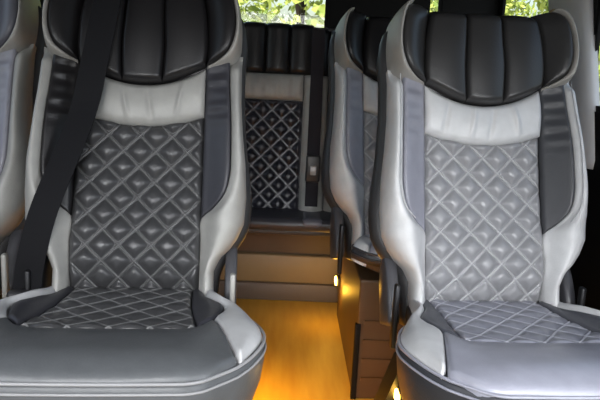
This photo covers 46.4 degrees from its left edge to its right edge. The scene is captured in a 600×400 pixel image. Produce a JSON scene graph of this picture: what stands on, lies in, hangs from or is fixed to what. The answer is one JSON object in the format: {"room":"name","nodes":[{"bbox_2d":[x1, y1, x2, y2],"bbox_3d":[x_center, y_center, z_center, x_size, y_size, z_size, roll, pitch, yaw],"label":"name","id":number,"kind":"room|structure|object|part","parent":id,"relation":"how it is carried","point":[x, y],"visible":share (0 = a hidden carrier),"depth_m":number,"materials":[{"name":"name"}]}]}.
{"room":"vehicle interior","nodes":[
{"label":"vehicle interior","id":0,"kind":"room"},
{"bbox_2d":[0,295,373,399],"bbox_3d":[-0.106,0.807,1.132,2.200,0.040,5.100,3,11,-1],"label":"floor","id":1,"kind":"structure","parent":0,"point":[304,358],"depth_m":2.44,"materials":[{"name":"brown wood"}]},
{"bbox_2d":[0,0,44,298],"bbox_3d":[-0.901,0.070,1.516,0.533,1.172,0.896,2,11,-3],"label":"seat","id":2,"kind":"object","parent":1,"relation":"on","point":[22,41],"visible":0.79,"depth_m":1.67,"materials":[{"name":"grey leather"}]},
{"bbox_3d":[-0.688,0.200,1.635,0.012,0.155,0.020,2,11,-3],"label":"recliner lever","id":3,"kind":"part","parent":2,"relation":"part of","materials":[{"name":"grey plastic"}]},
{"bbox_3d":[-0.703,-0.457,1.760,0.081,0.219,0.222,2,11,-3],"label":"wing trim","id":4,"kind":"part","parent":2,"relation":"part of","materials":[{"name":"beige leather"}]},
{"bbox_2d":[0,0,266,399],"bbox_3d":[-0.363,0.111,1.463,0.583,1.166,0.897,2,12,-6],"label":"seat","id":5,"kind":"object","parent":1,"relation":"on","point":[157,200],"visible":0.94,"depth_m":1.59,"materials":[{"name":"grey leather"}]},
{"bbox_3d":[-0.601,0.228,1.549,0.012,0.155,0.020,2,12,-6],"label":"recliner lever","id":6,"kind":"part","parent":5,"relation":"part of","materials":[{"name":"black metal"}]},
{"bbox_3d":[-0.560,-0.426,1.677,0.081,0.220,0.222,2,12,-6],"label":"wing trim","id":7,"kind":"part","parent":5,"relation":"part of","materials":[{"name":"beige leather"}]},
{"bbox_2d":[6,0,120,296],"bbox_3d":[-0.507,-0.170,1.568,0.082,0.823,0.340,10,13,31],"label":"belt","id":8,"kind":"object","parent":5,"relation":"attached to","point":[48,197],"visible":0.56,"depth_m":1.55,"materials":[{"name":"black fabric"}]},
{"bbox_3d":[-0.365,0.228,1.441,0.316,0.071,0.343,2,12,-6],"label":"quilted seat","id":9,"kind":"part","parent":5,"relation":"part of","materials":[{"name":"grey leather"}]},
{"bbox_3d":[-0.339,0.254,1.177,0.462,0.063,0.262,2,12,-6],"label":"seat","id":10,"kind":"part","parent":5,"relation":"part of","materials":[{"name":"leather"}]},
{"bbox_2d":[0,294,264,399],"bbox_3d":[-0.358,0.325,1.346,0.568,0.213,0.574,2,12,-6],"label":"seat cushion","id":11,"kind":"object","parent":5,"relation":"on","point":[238,377],"depth_m":1.24,"materials":[{"name":"leather"}]},
{"bbox_3d":[-0.378,0.027,1.635,0.292,0.438,0.160,2,12,-6],"label":"quilted panel","id":12,"kind":"part","parent":5,"relation":"part of","materials":[{"name":"grey leather"}]},
{"bbox_3d":[-0.381,-0.111,1.706,0.533,0.768,0.330,2,12,-6],"label":"backrest","id":13,"kind":"part","parent":5,"relation":"part of","materials":[{"name":"grey leather"}]},
{"bbox_3d":[-0.181,-0.414,1.715,0.081,0.220,0.222,2,12,-6],"label":"wing trim","id":14,"kind":"part","parent":5,"relation":"part of","materials":[{"name":"beige leather"}]},
{"bbox_3d":[-0.155,0.242,1.593,0.012,0.155,0.020,2,12,-6],"label":"recliner lever","id":15,"kind":"part","parent":5,"relation":"part of","materials":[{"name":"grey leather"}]},
{"bbox_2d":[335,274,339,286],"bbox_3d":[0.145,0.313,2.720,0.019,0.036,0.056,3,11,-1],"label":"light","id":16,"kind":"object","parent":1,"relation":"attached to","point":[337,277],"visible":0.99,"depth_m":2.70,"materials":[{"name":"yellow plastic"}]},
{"bbox_2d":[321,7,392,274],"bbox_3d":[0.350,-0.180,2.173,0.533,0.804,0.565,1,12,-8],"label":"seat","id":17,"kind":"object","parent":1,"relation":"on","point":[352,114],"visible":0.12,"depth_m":2.17,"materials":[{"name":"grey leather"}]},
{"bbox_3d":[0.333,-0.191,2.290,0.533,0.768,0.330,1,12,-8],"label":"backrest","id":18,"kind":"part","parent":17,"relation":"part of","materials":[{"name":"grey leather"}]},
{"bbox_3d":[0.123,0.150,2.123,0.012,0.155,0.020,1,12,-8],"label":"recliner lever","id":19,"kind":"part","parent":17,"relation":"part of","materials":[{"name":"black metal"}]},
{"bbox_3d":[0.152,-0.505,2.252,0.081,0.219,0.222,1,12,-8],"label":"wing trim","id":20,"kind":"part","parent":17,"relation":"part of","materials":[{"name":"beige leather"}]},
{"bbox_2d":[351,248,380,272],"bbox_3d":[0.356,0.171,2.077,0.431,0.079,0.229,1,12,-8],"label":"seat cushion","id":21,"kind":"object","parent":17,"relation":"on","point":[368,258],"depth_m":1.97,"materials":[{"name":"leather"}]},
{"bbox_3d":[0.340,-0.053,2.220,0.292,0.438,0.161,1,12,-8],"label":"quilted panel","id":22,"kind":"part","parent":17,"relation":"part of","materials":[{"name":"grey leather"}]},
{"bbox_3d":[0.366,0.149,2.011,0.351,0.059,0.105,1,12,-8],"label":"seat","id":23,"kind":"part","parent":17,"relation":"part of","materials":[{"name":"grey leather"}]},
{"bbox_2d":[337,240,402,398],"bbox_3d":[0.328,0.355,2.422,0.346,0.375,0.706,3,11,-1],"label":"platform","id":24,"kind":"object","parent":1,"relation":"on","point":[368,353],"visible":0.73,"depth_m":2.10,"materials":[{"name":"brown wood"}]},
{"bbox_3d":[0.166,0.482,2.095,0.016,0.240,0.018,3,11,-2],"label":"corner trim","id":25,"kind":"part","parent":24,"relation":"part of","materials":[{"name":"black"}]},
{"bbox_2d":[368,0,599,399],"bbox_3d":[0.456,0.143,1.535,0.596,1.156,0.906,2,12,-6],"label":"seat","id":26,"kind":"object","parent":1,"relation":"on","point":[477,210],"visible":1,"depth_m":1.68,"materials":[{"name":"grey leather"}]},
{"bbox_3d":[0.194,0.523,1.706,0.162,0.318,0.077,8,13,24],"label":"leg","id":27,"kind":"part","parent":26,"relation":"part of","materials":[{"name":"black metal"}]},
{"bbox_3d":[0.220,0.269,1.620,0.012,0.155,0.020,2,12,-6],"label":"recliner lever","id":28,"kind":"part","parent":26,"relation":"part of","materials":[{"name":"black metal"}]},
{"bbox_2d":[394,387,401,399],"bbox_3d":[0.232,0.458,1.628,0.019,0.036,0.056,3,11,-1],"label":"light","id":29,"kind":"object","parent":26,"relation":"attached to","point":[397,394],"visible":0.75,"depth_m":1.62,"materials":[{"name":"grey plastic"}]},
{"bbox_3d":[0.258,-0.385,1.749,0.081,0.220,0.222,2,12,-6],"label":"wing trim","id":30,"kind":"part","parent":26,"relation":"part of","materials":[{"name":"beige leather"}]},
{"bbox_3d":[0.437,-0.070,1.780,0.533,0.768,0.330,2,12,-6],"label":"backrest","id":31,"kind":"part","parent":26,"relation":"part of","materials":[{"name":"grey leather"}]},
{"bbox_3d":[0.441,0.068,1.710,0.292,0.438,0.161,2,12,-6],"label":"quilted panel","id":32,"kind":"part","parent":26,"relation":"part of","materials":[{"name":"grey leather"}]},
{"bbox_3d":[0.448,0.269,1.507,0.316,0.072,0.356,2,12,-6],"label":"quilted seat","id":33,"kind":"part","parent":26,"relation":"part of","materials":[{"name":"leather"}]},
{"bbox_3d":[0.471,0.294,1.250,0.462,0.063,0.262,2,12,-6],"label":"seat","id":34,"kind":"part","parent":26,"relation":"part of","materials":[{"name":"grey leather"}]},
{"bbox_3d":[0.636,-0.374,1.790,0.081,0.220,0.222,2,12,-6],"label":"wing trim","id":35,"kind":"part","parent":26,"relation":"part of","materials":[{"name":"beige leather"}]},
{"bbox_3d":[0.665,0.282,1.669,0.012,0.155,0.020,2,12,-6],"label":"recliner lever","id":36,"kind":"part","parent":26,"relation":"part of","materials":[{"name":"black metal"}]},
{"bbox_2d":[328,0,498,27],"bbox_3d":[-0.135,-0.518,3.373,2.140,1.660,0.020,3,11,-1],"label":"wall","id":37,"kind":"structure","parent":0,"point":[337,8],"depth_m":3.29,"materials":[{"name":"black"}]},
{"bbox_2d":[218,280,337,302],"bbox_3d":[-0.114,0.325,3.213,1.970,0.075,0.590,3,11,-1],"label":"step","id":38,"kind":"structure","parent":37,"relation":"attached to","point":[245,289],"depth_m":2.92,"materials":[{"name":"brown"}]},
{"bbox_2d":[220,251,337,284],"bbox_3d":[-0.109,0.228,3.199,1.970,0.121,0.580,3,11,-1],"label":"step","id":39,"kind":"structure","parent":37,"relation":"attached to","point":[251,266],"depth_m":2.92,"materials":[{"name":"brown wood"}]},
{"bbox_2d":[237,233,329,254],"bbox_3d":[-0.101,0.066,3.181,1.970,0.204,0.550,3,11,-1],"label":"step","id":40,"kind":"structure","parent":37,"relation":"attached to","point":[253,242],"depth_m":2.92,"materials":[{"name":"brown wood"}]},
{"bbox_2d":[244,21,335,235],"bbox_3d":[-0.036,-0.271,2.607,1.760,0.757,0.462,3,11,-1],"label":"seat","id":41,"kind":"object","parent":40,"relation":"on","point":[278,70],"visible":0.19,"depth_m":2.59,"materials":[{"name":"grey leather"}]},
{"bbox_3d":[-0.146,-0.162,2.615,0.292,0.418,0.120,3,11,-2],"label":"quilted panel","id":42,"kind":"part","parent":41,"relation":"part of","materials":[{"name":"black leather"}]},
{"bbox_3d":[-0.054,0.074,2.704,1.720,0.020,0.410,3,11,-2],"label":"frame","id":43,"kind":"part","parent":41,"relation":"part of","materials":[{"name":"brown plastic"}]},
{"bbox_2d":[249,207,330,232],"bbox_3d":[-0.050,0.070,2.540,1.760,0.048,0.190,3,11,-2],"label":"seat cushion","id":44,"kind":"object","parent":41,"relation":"on","point":[263,219],"depth_m":2.46,"materials":[{"name":"grey leather"}]},
{"bbox_2d":[305,29,324,206],"bbox_3d":[0.055,-0.299,2.556,0.052,0.637,0.131,3,11,-1],"label":"belt","id":45,"kind":"object","parent":41,"relation":"on","point":[312,173],"visible":1,"depth_m":2.55,"materials":[{"name":"black fabric"}]},
{"bbox_3d":[0.048,-0.106,2.534,0.022,0.034,0.009,3,11,-2],"label":"latch plate","id":46,"kind":"part","parent":45,"relation":"part of","materials":[{"name":"silver metal"}]},
{"bbox_2d":[324,0,329,27],"bbox_3d":[-0.412,-0.952,3.280,1.102,0.480,0.012,3,11,-1],"label":"window","id":47,"kind":"structure","parent":37,"relation":"in","point":[327,1],"depth_m":3.30,"materials":[{"name":"black"}]},
{"bbox_2d":[426,0,442,12],"bbox_3d":[0.633,-0.905,3.307,0.075,0.480,0.012,3,11,-1],"label":"window","id":48,"kind":"structure","parent":37,"relation":"in","point":[440,2],"depth_m":3.30,"materials":[{"name":"black"}]},
{"bbox_2d":[498,0,599,309],"bbox_3d":[0.965,0.030,0.951,0.020,1.660,5.020,3,11,-1],"label":"wall","id":49,"kind":"structure","parent":0,"point":[585,271],"depth_m":2.21,"materials":[{"name":"black"}]},
{"bbox_2d":[501,0,505,15],"bbox_3d":[0.948,-0.717,2.912,0.012,0.580,0.760,3,11,-1],"label":"window","id":50,"kind":"structure","parent":49,"relation":"in","point":[503,1],"depth_m":3.25,"materials":[{"name":"black"}]},
{"bbox_2d":[548,0,599,169],"bbox_3d":[0.926,-0.608,2.424,0.087,0.920,0.636,2,12,-6],"label":"trim","id":51,"kind":"structure","parent":49,"relation":"attached to","point":[585,80],"depth_m":2.26,"materials":[{"name":"grey"}]},
{"bbox_2d":[595,0,599,111],"bbox_3d":[0.968,-0.471,1.707,0.012,0.580,1.100,3,11,-1],"label":"window","id":52,"kind":"structure","parent":49,"relation":"in","point":[597,32],"depth_m":2.24,"materials":[{"name":"black"}]},
{"label":"outside","id":53,"kind":"structure","parent":0,"visible":0},
{"bbox_3d":[-0.252,-0.309,10.140,60.000,0.050,60.000,3,11,-1],"label":"ground","id":54,"kind":"structure","parent":53,"visible":0},
{"bbox_2d":[238,0,431,27],"bbox_3d":[-0.029,-2.003,7.466,2.772,5.088,2.858,11,14,34],"label":"bushy tree","id":55,"kind":"object","parent":54,"relation":"on","point":[301,7],"visible":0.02,"depth_m":6.51,"materials":[{"name":"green plant"}]},
{"bbox_2d":[430,0,541,16],"bbox_3d":[2.840,-2.982,12.831,3.046,5.670,3.208,-7,15,-40],"label":"bushy tree","id":56,"kind":"object","parent":54,"relation":"on","point":[510,4],"visible":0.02,"depth_m":12.16,"materials":[{"name":"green plant"}]},
{"bbox_2d":[533,0,599,92],"bbox_3d":[4.314,-1.891,8.873,2.865,4.017,2.933,3,11,-1],"label":"bushy tree","id":57,"kind":"object","parent":54,"relation":"on","point":[541,4],"visible":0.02,"depth_m":9.32,"materials":[{"name":"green plant"}]}
]}

